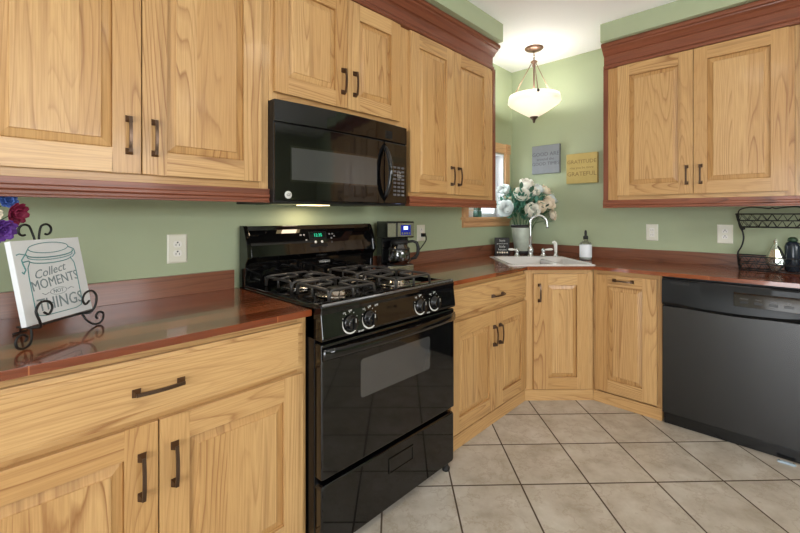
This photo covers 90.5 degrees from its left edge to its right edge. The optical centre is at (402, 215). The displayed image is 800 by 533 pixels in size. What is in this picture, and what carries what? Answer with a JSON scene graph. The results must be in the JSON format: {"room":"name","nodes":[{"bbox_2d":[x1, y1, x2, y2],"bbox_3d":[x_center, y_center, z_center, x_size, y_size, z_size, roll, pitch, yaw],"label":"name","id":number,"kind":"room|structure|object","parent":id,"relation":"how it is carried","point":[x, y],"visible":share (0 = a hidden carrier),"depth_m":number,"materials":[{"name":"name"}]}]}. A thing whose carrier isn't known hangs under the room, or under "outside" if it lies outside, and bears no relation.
{"room":"kitchen","nodes":[
{"label":"kitchen","id":0,"kind":"room"},
{"bbox_2d":[0,63,511,291],"bbox_3d":[-1.150,-0.053,1.622,0.120,2.626,6.200,0,0,44],"label":"wall","id":1,"kind":"structure","parent":0,"point":[119,239],"depth_m":1.76,"materials":[{"name":"green paint"}]},
{"bbox_2d":[0,269,233,318],"bbox_3d":[-1.458,0.302,1.202,0.021,0.088,1.888,0,0,44],"label":"backsplash","id":2,"kind":"structure","parent":1,"relation":"attached to","point":[132,290],"depth_m":1.62,"materials":[{"name":"brown wood"}]},
{"bbox_2d":[0,0,269,202],"bbox_3d":[-0.981,-0.572,1.440,0.372,1.038,0.913,0,0,44],"label":"upper cabinet","id":3,"kind":"object","parent":1,"relation":"attached to","point":[100,99],"visible":1,"depth_m":1.31,"materials":[{"name":"brown wood"}]},
{"bbox_2d":[167,234,186,263],"bbox_3d":[-0.972,0.145,1.713,0.008,0.124,0.079,0,0,44],"label":"wall outlet","id":4,"kind":"object","parent":1,"relation":"attached to","point":[176,243],"visible":1,"depth_m":1.71,"materials":[{"name":"beige plastic"}]},
{"bbox_2d":[173,250,181,256],"bbox_3d":[-0.971,0.165,1.711,0.002,0.027,0.034,0,0,44],"label":"receptacle","id":5,"kind":"object","parent":4,"relation":"attached to","point":[176,253],"depth_m":1.71,"materials":[{"name":"beige plastic"}]},
{"bbox_2d":[173,241,181,246],"bbox_3d":[-0.971,0.126,1.711,0.002,0.027,0.034,0,0,44],"label":"receptacle","id":6,"kind":"object","parent":4,"relation":"attached to","point":[175,243],"depth_m":1.71,"materials":[{"name":"beige plastic"}]},
{"bbox_2d":[268,0,407,130],"bbox_3d":[-0.365,-0.788,2.078,0.372,0.606,0.860,0,0,44],"label":"upper cabinet","id":7,"kind":"object","parent":1,"relation":"attached to","point":[345,56],"visible":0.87,"depth_m":1.91,"materials":[{"name":"brown wood"}]},
{"bbox_2d":[236,99,406,206],"bbox_3d":[-0.359,-0.266,2.030,0.444,0.436,0.797,0,0,44],"label":"microwave","id":8,"kind":"object","parent":7,"relation":"attached to","point":[317,156],"visible":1,"depth_m":1.83,"materials":[{"name":"black metal"}]},
{"bbox_2d":[417,225,424,240],"bbox_3d":[0.134,0.128,2.857,0.008,0.115,0.085,0,0,44],"label":"wall outlet","id":9,"kind":"object","parent":1,"relation":"attached to","point":[420,228],"visible":0.94,"depth_m":2.85,"materials":[{"name":"beige plastic"}]},
{"bbox_2d":[405,30,496,207],"bbox_3d":[0.266,-0.572,2.730,0.372,1.038,0.954,0,0,44],"label":"upper cabinet","id":10,"kind":"object","parent":1,"relation":"attached to","point":[450,147],"visible":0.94,"depth_m":2.54,"materials":[{"name":"brown wood"}]},
{"bbox_2d":[425,0,502,42],"bbox_3d":[-1.272,-1.303,1.096,0.437,0.126,5.275,0,0,44],"label":"trim","id":11,"kind":"structure","parent":1,"relation":"attached to","point":[464,11],"depth_m":2.58,"materials":[{"name":"green paint"}]},
{"bbox_2d":[461,142,510,227],"bbox_3d":[0.713,-0.278,3.513,0.160,0.760,0.769,0,0,44],"label":"window","id":12,"kind":"structure","parent":1,"relation":"in","point":[490,217],"depth_m":3.68,"materials":[{"name":"brown wood"}]},
{"bbox_2d":[469,208,473,216],"bbox_3d":[0.571,-0.023,3.359,0.066,0.080,0.066,0,0,44],"label":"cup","id":13,"kind":"object","parent":12,"relation":"on","point":[471,210],"visible":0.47,"depth_m":3.33,"materials":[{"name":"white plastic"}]},
{"bbox_2d":[473,208,481,216],"bbox_3d":[0.648,-0.026,3.438,0.050,0.085,0.064,0,0,44],"label":"jar","id":14,"kind":"object","parent":12,"relation":"on","point":[477,212],"visible":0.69,"depth_m":3.42,"materials":[{"name":"green glass"}]},
{"bbox_3d":[-1.615,-0.572,0.785,0.372,1.038,0.910,0,0,44],"label":"upper cabinet","id":15,"kind":"object","parent":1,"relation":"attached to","visible":0},
{"bbox_2d":[351,0,499,70],"bbox_3d":[-0.570,-1.154,1.631,0.102,0.172,3.580,0,0,44],"label":"crown molding","id":16,"kind":"structure","parent":15,"relation":"on","point":[422,17],"depth_m":2.43,"materials":[{"name":"red wood"}]},
{"bbox_2d":[306,313,319,532],"bbox_3d":[-0.275,0.790,1.956,0.635,0.870,0.795,0,0,44],"label":"panel","id":17,"kind":"object","parent":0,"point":[312,481],"depth_m":1.46,"materials":[{"name":"black metal"}]},
{"bbox_2d":[497,182,550,224],"bbox_3d":[1.056,-0.009,3.479,0.481,0.550,0.477,0,0,44],"label":"foliage","id":18,"kind":"object","parent":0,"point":[515,201],"visible":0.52,"depth_m":3.39,"materials":[{"name":"teal plant"}]},
{"bbox_2d":[468,0,676,72],"bbox_3d":[0.762,-1.416,-0.227,5.440,0.100,6.440,0,0,44],"label":"ceiling","id":19,"kind":"structure","parent":0,"point":[564,28],"depth_m":2.81,"materials":[{"name":"white paint"}]},
{"bbox_2d":[508,44,560,122],"bbox_3d":[1.066,-1.058,3.251,0.437,0.615,0.415,0,0,44],"label":"pendant lamp","id":20,"kind":"object","parent":19,"relation":"hanging from","point":[533,103],"visible":1,"depth_m":3.14,"materials":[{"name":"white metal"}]},
{"bbox_2d":[354,400,799,532],"bbox_3d":[0.762,1.285,-0.227,5.440,0.050,6.440,0,0,44],"label":"floor","id":21,"kind":"structure","parent":0,"point":[545,466],"depth_m":1.86,"materials":[{"name":"tile"}]},
{"bbox_2d":[0,317,305,532],"bbox_3d":[-0.900,0.814,1.318,0.658,0.891,0.980,0,0,44],"label":"base cabinet","id":22,"kind":"object","parent":21,"relation":"on","point":[206,435],"visible":0.9,"depth_m":1.12,"materials":[{"name":"brown wood"}]},
{"bbox_2d":[0,269,311,381],"bbox_3d":[-1.227,0.313,0.993,0.645,0.111,1.908,0,0,44],"label":"countertop","id":23,"kind":"structure","parent":22,"relation":"on","point":[142,314],"depth_m":1.30,"materials":[{"name":"brown wood"}]},
{"bbox_2d":[12,223,103,349],"bbox_3d":[-1.036,0.185,1.138,0.174,0.321,0.282,0,0,2],"label":"easel","id":24,"kind":"object","parent":23,"relation":"on","point":[41,324],"visible":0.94,"depth_m":1.13,"materials":[{"name":"black metal"}]},
{"bbox_2d":[4,237,91,327],"bbox_3d":[-1.021,0.185,1.157,0.063,0.230,0.211,0,0,2],"label":"plaque","id":25,"kind":"object","parent":24,"relation":"on","point":[53,270],"visible":1,"depth_m":1.13,"materials":[{"name":"white"}]},
{"bbox_3d":[-1.233,0.241,1.062,0.120,0.210,0.120,0,0,44],"label":"flower vase","id":26,"kind":"object","parent":23,"relation":"on","visible":0},
{"bbox_2d":[0,220,17,241],"bbox_3d":[-1.154,0.139,1.076,0.157,0.254,0.047,0,0,-26],"label":"dried flower","id":27,"kind":"object","parent":26,"relation":"in","point":[8,230],"visible":0.98,"depth_m":1.11,"materials":[{"name":"purple plant"}]},
{"bbox_2d":[0,196,18,207],"bbox_3d":[-1.161,0.101,1.089,0.155,0.330,0.028,0,0,-30],"label":"dried flower","id":28,"kind":"object","parent":26,"relation":"in","point":[5,201],"visible":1,"depth_m":1.12,"materials":[{"name":"blue plant"}]},
{"bbox_2d":[0,203,29,224],"bbox_3d":[-1.149,0.115,1.092,0.174,0.302,0.052,0,0,-35],"label":"dried flower","id":29,"kind":"object","parent":26,"relation":"in","point":[17,213],"visible":1,"depth_m":1.13,"materials":[{"name":"red plant"}]},
{"bbox_2d":[239,223,455,532],"bbox_3d":[-0.244,0.655,1.927,0.719,1.209,0.801,0,0,44],"label":"gas range","id":30,"kind":"object","parent":21,"relation":"on","point":[380,342],"visible":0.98,"depth_m":1.69,"materials":[{"name":"black metal"}]},
{"bbox_2d":[245,269,437,312],"bbox_3d":[-0.257,0.344,1.939,0.603,0.031,0.801,0,0,44],"label":"cooktop","id":31,"kind":"object","parent":30,"relation":"in","point":[302,296],"depth_m":1.82,"materials":[{"name":"black metal"}]},
{"bbox_2d":[448,271,525,451],"bbox_3d":[0.315,0.814,2.575,0.658,0.891,0.906,0,0,44],"label":"base cabinet","id":32,"kind":"object","parent":21,"relation":"on","point":[490,320],"visible":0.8,"depth_m":2.35,"materials":[{"name":"brown wood"}]},
{"bbox_2d":[524,270,592,400],"bbox_3d":[1.059,0.814,3.135,0.947,0.891,0.947,0,0,44],"label":"base cabinet","id":33,"kind":"object","parent":21,"relation":"on","point":[559,303],"visible":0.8,"depth_m":2.69,"materials":[{"name":"brown wood"}]},
{"bbox_2d":[373,242,799,287],"bbox_3d":[1.465,0.314,2.118,2.950,0.109,1.850,0,0,44],"label":"countertop","id":34,"kind":"structure","parent":33,"relation":"on","point":[463,265],"depth_m":2.67,"materials":[{"name":"brown wood"}]},
{"bbox_2d":[377,221,426,271],"bbox_3d":[0.055,0.192,2.595,0.210,0.308,0.541,0,0,39],"label":"coffee maker","id":35,"kind":"object","parent":34,"relation":"on","point":[387,231],"visible":0.81,"depth_m":2.43,"materials":[{"name":"black plastic"}]},
{"bbox_2d":[388,239,419,264],"bbox_3d":[0.002,0.221,2.413,0.183,0.146,0.134,0,0,-28],"label":"coffee carafe","id":36,"kind":"object","parent":35,"relation":"on","point":[399,251],"visible":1,"depth_m":2.35,"materials":[{"name":"clear glass"}]},
{"bbox_2d":[495,237,508,254],"bbox_3d":[0.868,0.271,3.461,0.124,0.150,0.035,0,0,4],"label":"box sign","id":37,"kind":"object","parent":34,"relation":"on","point":[501,244],"visible":1,"depth_m":3.45,"materials":[{"name":"black wood"}]},
{"bbox_2d":[514,248,519,256],"bbox_3d":[0.936,0.303,3.249,0.052,0.068,0.052,0,0,-1],"label":"tap","id":38,"kind":"object","parent":34,"relation":"on","point":[516,250],"depth_m":3.23,"materials":[{"name":"silver metal"}]},
{"bbox_2d":[511,224,532,254],"bbox_3d":[1.056,0.215,3.522,0.186,0.262,0.186,0,0,44],"label":"vase","id":39,"kind":"object","parent":34,"relation":"on","point":[520,232],"visible":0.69,"depth_m":3.46,"materials":[{"name":"grey ceramic"}]},
{"bbox_2d":[497,184,513,222],"bbox_3d":[0.914,0.005,3.492,0.122,0.562,0.196,0,0,44],"label":"rose","id":40,"kind":"object","parent":39,"relation":"in","point":[500,190],"visible":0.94,"depth_m":3.45,"materials":[{"name":"white plant"}]},
{"bbox_2d":[497,200,514,223],"bbox_3d":[0.937,0.077,3.438,0.141,0.418,0.243,0,0,44],"label":"rose","id":41,"kind":"object","parent":39,"relation":"in","point":[504,206],"visible":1,"depth_m":3.38,"materials":[{"name":"white plant"}]},
{"bbox_2d":[513,187,530,215],"bbox_3d":[1.004,0.021,3.414,0.138,0.530,0.196,0,0,-12],"label":"rose","id":42,"kind":"object","parent":39,"relation":"in","point":[525,190],"visible":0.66,"depth_m":3.37,"materials":[{"name":"beige plant"}]},
{"bbox_2d":[520,178,534,224],"bbox_3d":[1.089,-0.022,3.483,0.136,0.616,0.126,0,0,44],"label":"rose","id":43,"kind":"object","parent":39,"relation":"in","point":[526,182],"visible":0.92,"depth_m":3.46,"materials":[{"name":"beige plant"}]},
{"bbox_2d":[524,202,540,224],"bbox_3d":[1.105,0.088,3.399,0.136,0.397,0.230,0,0,11],"label":"rose","id":44,"kind":"object","parent":39,"relation":"in","point":[535,209],"visible":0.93,"depth_m":3.33,"materials":[{"name":"beige plant"}]},
{"bbox_2d":[525,187,540,224],"bbox_3d":[1.111,0.015,3.439,0.155,0.542,0.110,0,0,30],"label":"rose","id":45,"kind":"object","parent":39,"relation":"in","point":[535,188],"visible":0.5,"depth_m":3.42,"materials":[{"name":"beige plant"}]},
{"bbox_2d":[528,184,544,224],"bbox_3d":[1.171,0.004,3.480,0.172,0.565,0.094,0,0,-1],"label":"rose","id":46,"kind":"object","parent":39,"relation":"in","point":[537,186],"visible":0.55,"depth_m":3.46,"materials":[{"name":"beige plant"}]},
{"bbox_2d":[537,200,546,212],"bbox_3d":[1.163,0.077,3.442,0.122,0.418,0.204,0,0,-15],"label":"rose","id":47,"kind":"object","parent":39,"relation":"in","point":[540,204],"visible":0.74,"depth_m":3.37,"materials":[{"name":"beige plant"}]},
{"bbox_2d":[532,195,555,223],"bbox_3d":[1.195,0.057,3.430,0.248,0.458,0.120,0,0,19],"label":"rose","id":48,"kind":"object","parent":39,"relation":"in","point":[548,199],"visible":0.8,"depth_m":3.40,"materials":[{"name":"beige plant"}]},
{"bbox_2d":[532,210,556,227],"bbox_3d":[1.232,0.115,3.498,0.253,0.343,0.093,0,0,10],"label":"rose","id":49,"kind":"object","parent":39,"relation":"in","point":[552,213],"visible":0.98,"depth_m":3.47,"materials":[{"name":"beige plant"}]},
{"bbox_2d":[538,185,551,199],"bbox_3d":[1.216,0.008,3.534,0.211,0.557,0.108,0,0,22],"label":"rose","id":50,"kind":"object","parent":39,"relation":"in","point":[547,190],"visible":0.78,"depth_m":3.49,"materials":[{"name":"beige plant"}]},
{"bbox_2d":[532,194,557,229],"bbox_3d":[1.252,0.043,3.498,0.272,0.487,0.089,0,0,-7],"label":"rose","id":51,"kind":"object","parent":39,"relation":"in","point":[551,195],"visible":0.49,"depth_m":3.49,"materials":[{"name":"beige plant"}]},
{"bbox_2d":[527,214,548,256],"bbox_3d":[1.104,0.164,3.243,0.168,0.346,0.055,0,0,8],"label":"faucet","id":52,"kind":"object","parent":34,"relation":"on","point":[530,249],"visible":1,"depth_m":3.24,"materials":[{"name":"grey metal"}]},
{"bbox_2d":[490,248,595,265],"bbox_3d":[1.023,0.395,2.999,0.608,0.252,0.594,0,0,-1],"label":"sink","id":53,"kind":"object","parent":34,"relation":"in","point":[508,260],"depth_m":3.20,"materials":[{"name":"white ceramic"}]},
{"bbox_2d":[552,241,557,256],"bbox_3d":[1.250,0.273,3.252,0.057,0.128,0.043,0,0,-21],"label":"sprayer","id":54,"kind":"object","parent":53,"relation":"on","point":[553,242],"visible":0.99,"depth_m":3.24,"materials":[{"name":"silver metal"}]},
{"bbox_2d":[540,248,545,256],"bbox_3d":[1.153,0.303,3.253,0.052,0.068,0.052,0,0,-1],"label":"tap","id":55,"kind":"object","parent":34,"relation":"on","point":[543,250],"depth_m":3.24,"materials":[{"name":"silver metal"}]},
{"bbox_2d":[579,230,591,259],"bbox_3d":[1.421,0.231,3.079,0.089,0.230,0.089,0,0,44],"label":"soap bottle","id":56,"kind":"object","parent":34,"relation":"on","point":[585,250],"visible":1,"depth_m":3.05,"materials":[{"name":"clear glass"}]},
{"bbox_2d":[735,206,799,274],"bbox_3d":[2.249,0.145,2.414,0.336,0.398,0.163,0,0,44],"label":"wire rack","id":57,"kind":"object","parent":34,"relation":"on","point":[741,227],"visible":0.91,"depth_m":2.41,"materials":[{"name":"black metal"}]},
{"bbox_2d":[735,213,799,228],"bbox_3d":[2.249,0.033,2.414,0.336,0.089,0.163,0,0,44],"label":"basket","id":58,"kind":"object","parent":57,"relation":"on","point":[737,214],"depth_m":2.40,"materials":[{"name":"black metal"}]},
{"bbox_2d":[737,254,799,274],"bbox_3d":[2.249,0.297,2.414,0.324,0.094,0.163,0,0,44],"label":"basket","id":59,"kind":"object","parent":57,"relation":"on","point":[755,256],"depth_m":2.41,"materials":[{"name":"black metal"}]},
{"bbox_2d":[765,239,785,270],"bbox_3d":[2.257,0.240,2.400,0.095,0.193,0.095,0,0,44],"label":"ornament","id":60,"kind":"object","parent":57,"relation":"in","point":[775,250],"visible":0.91,"depth_m":2.38,"materials":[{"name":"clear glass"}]},
{"bbox_2d":[784,237,799,272],"bbox_3d":[2.315,0.234,2.354,0.072,0.206,0.072,0,0,44],"label":"bottle","id":61,"kind":"object","parent":57,"relation":"in","point":[792,247],"visible":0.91,"depth_m":2.33,"materials":[{"name":"black plastic"}]},
{"bbox_2d":[593,270,663,420],"bbox_3d":[1.642,0.814,2.774,0.404,0.891,0.658,0,0,44],"label":"base cabinet","id":62,"kind":"object","parent":21,"relation":"on","point":[627,307],"visible":0.89,"depth_m":2.55,"materials":[{"name":"brown wood"}]},
{"bbox_2d":[662,276,799,463],"bbox_3d":[2.019,0.817,2.386,0.668,0.883,0.634,0,0,44],"label":"dishwasher","id":63,"kind":"object","parent":21,"relation":"on","point":[731,350],"visible":1,"depth_m":2.17,"materials":[{"name":"black metal"}]},
{"bbox_2d":[664,276,799,322],"bbox_3d":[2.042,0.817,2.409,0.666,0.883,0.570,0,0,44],"label":"control panel","id":64,"kind":"object","parent":63,"relation":"in","point":[664,276],"depth_m":2.21,"materials":[{"name":"black metal"}]},
{"bbox_2d":[777,459,795,466],"bbox_3d":[1.946,1.254,2.011,0.071,0.010,0.022,0,0,40],"label":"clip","id":65,"kind":"object","parent":21,"relation":"on","point":[778,460],"visible":1,"depth_m":2.01,"materials":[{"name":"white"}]},
{"bbox_2d":[512,49,799,254],"bbox_3d":[2.959,-0.053,2.044,5.440,2.626,0.120,0,0,44],"label":"wall","id":66,"kind":"structure","parent":0,"point":[576,123],"depth_m":3.31,"materials":[{"name":"green paint"}]},
{"bbox_2d":[532,143,560,174],"bbox_3d":[1.286,-0.499,3.555,0.253,0.254,0.032,0,0,44],"label":"wall sign","id":67,"kind":"object","parent":66,"relation":"attached to","point":[546,159],"visible":1,"depth_m":3.54,"materials":[{"name":"grey wood"}]},
{"bbox_2d":[373,242,784,269],"bbox_3d":[1.466,0.303,2.118,2.949,0.086,1.850,0,0,44],"label":"backsplash","id":68,"kind":"structure","parent":66,"relation":"attached to","point":[701,258],"depth_m":2.99,"materials":[{"name":"brown wood"}]},
{"bbox_2d":[566,152,598,183],"bbox_3d":[1.510,-0.394,3.338,0.253,0.252,0.032,0,0,44],"label":"wall sign","id":69,"kind":"object","parent":66,"relation":"attached to","point":[580,167],"visible":1,"depth_m":3.32,"materials":[{"name":"gold metal"}]},
{"bbox_2d":[646,224,657,240],"bbox_3d":[1.883,0.130,2.994,0.079,0.124,0.009,0,0,44],"label":"wall outlet","id":70,"kind":"object","parent":66,"relation":"attached to","point":[651,229],"visible":1,"depth_m":2.99,"materials":[{"name":"beige plastic"}]},
{"bbox_2d":[649,228,653,236],"bbox_3d":[1.881,0.130,2.993,0.033,0.066,0.003,0,0,44],"label":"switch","id":71,"kind":"object","parent":70,"relation":"attached to","point":[651,230],"depth_m":2.99,"materials":[{"name":"beige plastic"}]},
{"bbox_2d":[600,0,756,43],"bbox_3d":[2.634,-1.303,1.971,2.964,0.126,0.437,0,0,44],"label":"trim","id":72,"kind":"structure","parent":66,"relation":"attached to","point":[677,11],"depth_m":2.58,"materials":[{"name":"green paint"}]},
{"bbox_2d":[603,26,794,207],"bbox_3d":[1.942,-0.572,2.682,1.008,1.038,0.372,0,0,44],"label":"upper cabinet","id":73,"kind":"object","parent":66,"relation":"attached to","point":[713,125],"visible":0.98,"depth_m":2.50,"materials":[{"name":"brown wood"}]},
{"bbox_2d":[717,225,732,243],"bbox_3d":[2.191,0.129,2.696,0.085,0.128,0.008,0,0,44],"label":"wall outlet","id":74,"kind":"object","parent":66,"relation":"attached to","point":[724,232],"visible":1,"depth_m":2.69,"materials":[{"name":"beige plastic"}]},
{"bbox_2d":[795,24,799,205],"bbox_3d":[2.635,-0.572,2.012,0.920,1.038,0.372,0,0,44],"label":"upper cabinet","id":75,"kind":"object","parent":66,"relation":"attached to","point":[797,27],"visible":0.92,"depth_m":2.23,"materials":[{"name":"brown wood"}]},
{"bbox_3d":[3.297,-0.572,1.372,0.920,1.038,0.372,0,0,44],"label":"upper cabinet","id":76,"kind":"object","parent":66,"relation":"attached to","visible":0},
{"bbox_2d":[601,0,799,69],"bbox_3d":[2.493,-1.154,1.923,2.840,0.172,0.102,0,0,44],"label":"crown molding","id":77,"kind":"structure","parent":76,"relation":"on","point":[759,16],"depth_m":2.49,"materials":[{"name":"red wood"}]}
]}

